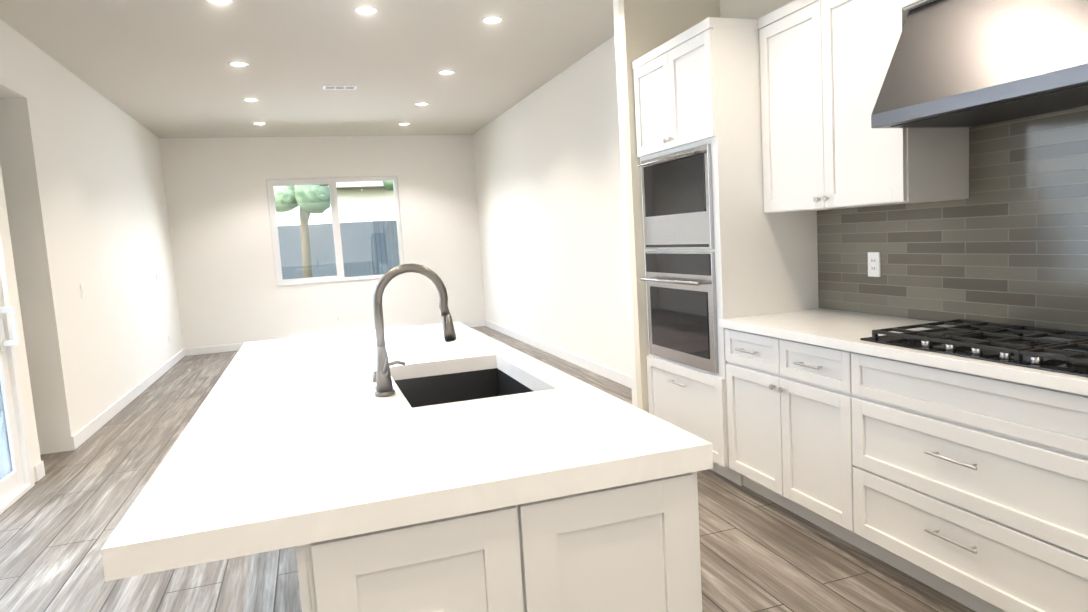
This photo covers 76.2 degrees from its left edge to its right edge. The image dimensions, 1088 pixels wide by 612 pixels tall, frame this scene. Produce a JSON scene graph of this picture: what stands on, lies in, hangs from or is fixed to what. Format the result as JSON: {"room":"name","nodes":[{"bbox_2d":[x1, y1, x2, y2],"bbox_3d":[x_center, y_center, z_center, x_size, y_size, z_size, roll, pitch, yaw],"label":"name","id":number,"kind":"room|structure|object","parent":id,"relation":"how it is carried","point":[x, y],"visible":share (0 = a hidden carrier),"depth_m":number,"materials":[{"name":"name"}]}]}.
{"room":"kitchen","nodes":[
{"label":"kitchen","id":0,"kind":"room"},
{"bbox_2d":[0,19,182,482],"bbox_3d":[-3.364,-0.324,3.876,0.210,3.080,12.530,-5,6,-18],"label":"wall","id":1,"kind":"structure","parent":0,"point":[83,201],"depth_m":5.71,"materials":[{"name":"white paint"}]},
{"bbox_2d":[0,236,34,514],"bbox_3d":[-2.898,-0.080,2.852,0.195,2.740,3.134,-5,6,-18],"label":"sliding door","id":2,"kind":"structure","parent":1,"relation":"in","point":[16,477],"depth_m":4.29,"materials":[{"name":"white plastic"}]},
{"bbox_2d":[80,284,84,297],"bbox_3d":[-3.874,-0.128,5.821,0.010,0.120,0.075,-5,6,-18],"label":"electrical outlet plate","id":3,"kind":"object","parent":1,"relation":"attached to","point":[81,285],"depth_m":5.81,"materials":[{"name":"white plastic"}]},
{"bbox_2d":[71,349,184,449],"bbox_3d":[-4.380,0.856,7.624,0.014,0.105,4.980,-5,6,-18],"label":"baseboard","id":4,"kind":"structure","parent":1,"relation":"attached to","point":[86,432],"depth_m":6.56,"materials":[{"name":"white wood"}]},
{"bbox_2d":[0,0,614,137],"bbox_3d":[-1.275,-2.118,4.441,4.830,0.120,12.830,-5,6,-18],"label":"ceiling","id":5,"kind":"structure","parent":0,"point":[160,68],"depth_m":6.08,"materials":[{"name":"grey paint"}]},
{"bbox_2d":[206,0,232,4],"bbox_3d":[-2.148,-2.018,4.599,0.159,0.006,0.093,-5,6,-18],"label":"recessed light","id":6,"kind":"object","parent":5,"relation":"in","point":[220,2],"depth_m":4.60,"materials":[{"name":"white"}]},
{"bbox_2d":[228,61,248,66],"bbox_3d":[-2.697,-2.138,6.118,0.164,0.006,0.179,-5,6,-18],"label":"recessed light","id":7,"kind":"object","parent":5,"relation":"in","point":[235,63],"depth_m":6.12,"materials":[{"name":"white"}]},
{"bbox_2d":[243,98,258,101],"bbox_3d":[-3.204,-2.255,7.581,0.156,0.006,0.163,-5,6,-18],"label":"recessed light","id":8,"kind":"object","parent":5,"relation":"in","point":[246,99],"depth_m":7.58,"materials":[{"name":"white"}]},
{"bbox_2d":[252,122,265,124],"bbox_3d":[-3.693,-2.367,8.983,0.156,0.006,0.154,-5,6,-18],"label":"recessed light","id":9,"kind":"object","parent":5,"relation":"in","point":[256,123],"depth_m":9.00,"materials":[{"name":"white"}]},
{"bbox_2d":[323,85,356,89],"bbox_3d":[-2.135,-2.284,7.254,0.340,0.010,0.160,-5,6,-18],"label":"ceiling vent","id":10,"kind":"object","parent":5,"relation":"in","point":[334,87],"visible":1,"depth_m":7.20,"materials":[{"name":"white metal"}]},
{"bbox_2d":[354,6,378,14],"bbox_3d":[-1.262,-2.104,4.931,0.168,0.006,0.179,-5,6,-18],"label":"recessed light","id":11,"kind":"object","parent":5,"relation":"in","point":[366,10],"depth_m":4.93,"materials":[{"name":"white"}]},
{"bbox_2d":[415,102,428,105],"bbox_3d":[-1.470,-2.438,8.357,0.166,0.006,0.182,-5,6,-18],"label":"recessed light","id":12,"kind":"object","parent":5,"relation":"in","point":[418,104],"depth_m":8.38,"materials":[{"name":"white"}]},
{"bbox_2d":[438,70,454,74],"bbox_3d":[-0.967,-2.318,6.875,0.158,0.006,0.169,-5,6,-18],"label":"recessed light","id":13,"kind":"object","parent":5,"relation":"in","point":[444,72],"depth_m":6.88,"materials":[{"name":"white"}]},
{"bbox_2d":[481,16,503,23],"bbox_3d":[-0.397,-2.195,5.314,0.166,0.006,0.177,-5,6,-18],"label":"recessed light","id":14,"kind":"object","parent":5,"relation":"in","point":[490,19],"depth_m":5.32,"materials":[{"name":"white"}]},
{"bbox_2d":[159,135,484,348],"bbox_3d":[-3.184,-1.013,10.596,4.770,3.080,0.150,-5,6,-18],"label":"wall","id":15,"kind":"structure","parent":0,"point":[229,291],"depth_m":10.35,"materials":[{"name":"white paint"}]},
{"bbox_2d":[185,320,484,355],"bbox_3d":[-3.069,0.470,10.666,4.410,0.105,0.017,-5,6,-18],"label":"baseboard","id":16,"kind":"structure","parent":15,"relation":"attached to","point":[476,323],"depth_m":10.12,"materials":[{"name":"white wood"}]},
{"bbox_2d":[266,176,404,285],"bbox_3d":[-3.143,-1.159,10.574,1.896,1.566,0.127,-5,6,-18],"label":"window","id":17,"kind":"structure","parent":15,"relation":"in","point":[336,232],"depth_m":10.54,"materials":[{"name":"white plastic"}]},
{"bbox_2d":[335,314,340,322],"bbox_3d":[-3.158,0.192,10.618,0.075,0.120,0.009,-5,6,-18],"label":"electrical outlet plate","id":18,"kind":"object","parent":15,"relation":"attached to","point":[337,318],"depth_m":10.61,"materials":[{"name":"white plastic"}]},
{"bbox_2d":[0,326,975,611],"bbox_3d":[-1.085,1.051,4.760,4.830,0.100,12.830,-5,6,-18],"label":"floor","id":19,"kind":"structure","parent":0,"point":[60,520],"depth_m":3.17,"materials":[{"name":"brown wood"}]},
{"bbox_2d":[277,462,712,611],"bbox_3d":[-0.467,0.728,2.794,0.922,0.862,2.810,-5,6,-18],"label":"kitchen island","id":20,"kind":"object","parent":19,"relation":"on","point":[626,544],"depth_m":1.46,"materials":[{"name":"white wood"}]},
{"bbox_2d":[101,322,712,581],"bbox_3d":[-0.637,0.284,2.701,1.200,0.058,2.810,-5,6,-18],"label":"island countertop","id":21,"kind":"structure","parent":20,"relation":"on","point":[294,439],"depth_m":1.67,"materials":[{"name":"white stone"}]},
{"bbox_2d":[372,263,456,396],"bbox_3d":[-0.461,0.064,2.373,0.281,0.422,0.349,-5,6,-18],"label":"faucet","id":22,"kind":"object","parent":21,"relation":"on","point":[381,376],"visible":1,"depth_m":2.25,"materials":[{"name":"grey metal"}]},
{"bbox_2d":[632,17,819,485],"bbox_3d":[1.030,-0.291,4.095,0.705,2.446,0.873,-5,6,-18],"label":"tall cabinet","id":23,"kind":"object","parent":19,"relation":"on","point":[719,243],"visible":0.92,"depth_m":3.74,"materials":[{"name":"white wood"}]},
{"bbox_2d":[725,328,834,534],"bbox_3d":[1.402,0.551,3.345,0.622,0.880,0.903,-5,6,-18],"label":"base cabinet","id":24,"kind":"object","parent":19,"relation":"on","point":[781,393],"depth_m":3.23,"materials":[{"name":"white wood"}]},
{"bbox_2d":[835,348,1087,611],"bbox_3d":[1.702,0.622,2.461,0.622,0.880,1.093,-5,6,-18],"label":"base cabinet","id":25,"kind":"object","parent":19,"relation":"on","point":[962,480],"depth_m":2.34,"materials":[{"name":"white wood"}]},
{"bbox_2d":[719,308,1087,395],"bbox_3d":[1.652,0.165,2.429,0.638,0.040,2.734,-5,6,-18],"label":"countertop","id":26,"kind":"structure","parent":25,"relation":"on","point":[824,328],"depth_m":2.85,"materials":[{"name":"white stone"}]},
{"bbox_2d":[860,319,1087,376],"bbox_3d":[1.642,0.127,2.403,0.520,0.040,0.900,-5,6,-18],"label":"cooktop","id":27,"kind":"object","parent":26,"relation":"in","point":[1055,350],"visible":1,"depth_m":2.40,"materials":[{"name":"black metal"}]},
{"bbox_2d":[613,0,719,412],"bbox_3d":[0.861,-0.646,4.553,0.680,3.080,0.150,-5,6,-18],"label":"wall","id":28,"kind":"structure","parent":0,"point":[642,27],"depth_m":4.39,"materials":[{"name":"white paint"}]},
{"bbox_2d":[473,0,935,375],"bbox_3d":[1.056,-0.730,5.264,0.150,3.080,12.680,-5,6,-18],"label":"wall","id":29,"kind":"structure","parent":0,"point":[547,159],"depth_m":7.50,"materials":[{"name":"white paint"}]},
{"bbox_2d":[484,320,631,388],"bbox_3d":[0.137,0.534,8.126,0.017,0.105,6.880,-5,6,-18],"label":"baseboard","id":30,"kind":"structure","parent":29,"relation":"attached to","point":[621,378],"depth_m":7.71,"materials":[{"name":"white wood"}]},
{"bbox_2d":[758,0,968,212],"bbox_3d":[1.442,-0.961,3.230,0.353,0.990,0.917,-5,6,-18],"label":"upper cabinet","id":31,"kind":"object","parent":29,"relation":"attached to","point":[824,65],"depth_m":3.09,"materials":[{"name":"white wood"}]},
{"bbox_2d":[817,106,1087,336],"bbox_3d":[1.933,-0.321,2.484,0.010,0.879,2.745,-5,6,-18],"label":"backsplash","id":32,"kind":"structure","parent":29,"relation":"attached to","point":[1006,242],"depth_m":2.82,"materials":[{"name":"tile"}]},
{"bbox_2d":[868,252,880,276],"bbox_3d":[1.624,-0.204,3.413,0.010,0.120,0.075,-5,6,-18],"label":"outlet","id":33,"kind":"object","parent":32,"relation":"attached to","point":[874,266],"visible":1,"depth_m":3.39,"materials":[{"name":"white plastic"}]},
{"bbox_2d":[871,0,1087,127],"bbox_3d":[1.656,-0.899,2.314,0.533,0.454,0.926,-5,6,-18],"label":"range hood","id":34,"kind":"object","parent":29,"relation":"attached to","point":[964,63],"visible":1,"depth_m":2.32,"materials":[{"name":"grey metal"}]},
{"label":"outside","id":35,"kind":"structure","parent":0,"visible":0},
{"bbox_3d":[-4.788,0.569,11.937,30.000,0.100,36.530,-5,6,-18],"label":"ground","id":36,"kind":"structure","parent":35,"visible":0},
{"bbox_2d":[274,184,330,277],"bbox_3d":[-4.422,-1.926,12.678,1.858,4.668,1.910,-5,6,-18],"label":"tree","id":37,"kind":"object","parent":36,"relation":"on","point":[310,202],"depth_m":12.12,"materials":[{"name":"green plant"}]},
{"bbox_2d":[278,220,399,278],"bbox_3d":[-2.397,0.122,4.611,30.000,1.970,21.230,-5,6,-18],"label":"fence","id":38,"kind":"object","parent":36,"relation":"on","point":[392,231],"depth_m":15.00,"materials":[{"name":"grey wood"}]},
{"bbox_2d":[325,181,395,222],"bbox_3d":[-1.863,-3.018,22.190,10.000,4.620,7.500,-5,6,-18],"label":"house","id":39,"kind":"structure","parent":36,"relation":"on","point":[367,206],"depth_m":17.82,"materials":[{"name":"paint"}]},
{"bbox_2d":[383,180,393,189],"bbox_3d":[-2.264,-1.773,13.917,1.783,3.859,1.765,-5,6,-18],"label":"tree","id":40,"kind":"object","parent":36,"relation":"on","point":[389,184],"depth_m":13.87,"materials":[{"name":"green plant"}]}
]}

